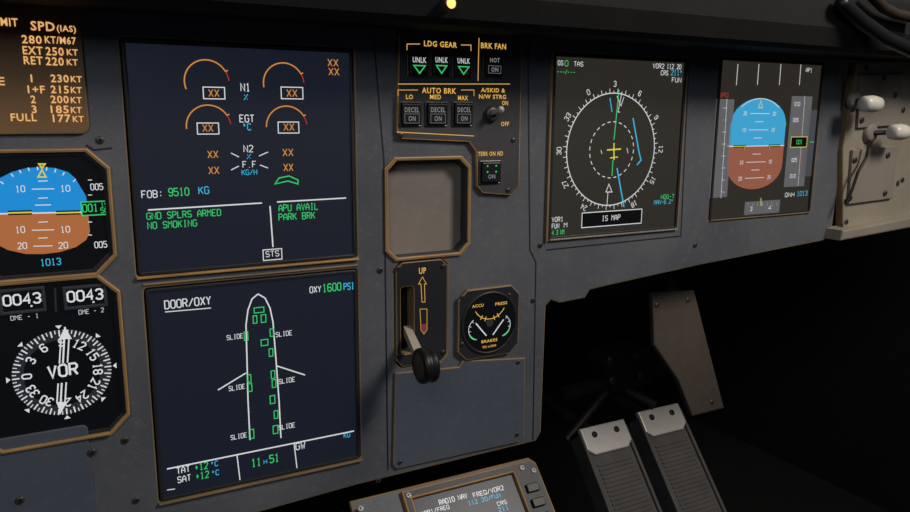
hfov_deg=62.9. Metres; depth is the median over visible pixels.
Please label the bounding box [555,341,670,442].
pedal linkage
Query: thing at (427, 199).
blank instrument recess
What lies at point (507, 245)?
panel
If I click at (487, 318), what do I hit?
pressure gauge
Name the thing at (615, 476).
rudder pedal
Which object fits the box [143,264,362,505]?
display
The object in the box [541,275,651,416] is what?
wall
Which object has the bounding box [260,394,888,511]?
floor
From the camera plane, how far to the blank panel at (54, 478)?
0.52 m
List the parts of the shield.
grab handle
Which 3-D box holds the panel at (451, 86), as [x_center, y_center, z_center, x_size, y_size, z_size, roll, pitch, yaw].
[0.009,-0.117,0.612,0.117,0.140,0.021,-5,12,-27]
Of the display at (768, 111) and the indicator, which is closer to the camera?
the indicator
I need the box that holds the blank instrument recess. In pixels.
[384,156,470,260]
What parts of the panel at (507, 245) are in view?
kick panel bracket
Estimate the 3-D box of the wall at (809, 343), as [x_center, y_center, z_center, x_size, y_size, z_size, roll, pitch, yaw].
[1.286,-0.226,1.118,0.050,1.850,2.700,-5,12,-27]
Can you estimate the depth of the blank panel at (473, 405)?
0.67 m
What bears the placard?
attached to the panel at (507, 245)
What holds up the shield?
attached to the panel at (507, 245)
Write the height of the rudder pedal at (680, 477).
0.441 m
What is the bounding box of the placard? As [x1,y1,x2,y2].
[0,3,88,134]
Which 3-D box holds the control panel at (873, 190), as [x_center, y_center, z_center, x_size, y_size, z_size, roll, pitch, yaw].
[0.527,-0.129,0.879,0.198,0.209,0.046,-5,12,-27]
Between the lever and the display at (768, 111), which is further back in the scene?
the display at (768, 111)
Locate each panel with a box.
[0,9,841,511]
[0,425,95,511]
[392,357,524,468]
[395,29,521,194]
[824,61,909,240]
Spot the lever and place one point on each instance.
(420, 285)
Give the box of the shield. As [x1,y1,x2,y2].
[0,0,909,61]
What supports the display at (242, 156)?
attached to the panel at (507, 245)
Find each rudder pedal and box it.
[542,389,661,511]
[590,377,726,511]
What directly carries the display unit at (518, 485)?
attached to the pedestal
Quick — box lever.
[394,258,446,383]
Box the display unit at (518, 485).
[348,458,554,511]
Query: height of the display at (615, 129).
0.169 m
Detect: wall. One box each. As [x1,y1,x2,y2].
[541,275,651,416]
[645,60,909,511]
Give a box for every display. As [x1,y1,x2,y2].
[0,148,116,283]
[119,38,358,279]
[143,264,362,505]
[544,51,686,241]
[708,57,823,220]
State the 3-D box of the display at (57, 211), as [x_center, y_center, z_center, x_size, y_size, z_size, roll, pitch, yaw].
[-0.276,-0.028,0.498,0.085,0.087,0.024,-5,12,-27]
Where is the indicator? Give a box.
[0,275,129,453]
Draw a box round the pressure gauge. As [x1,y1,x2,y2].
[456,284,518,359]

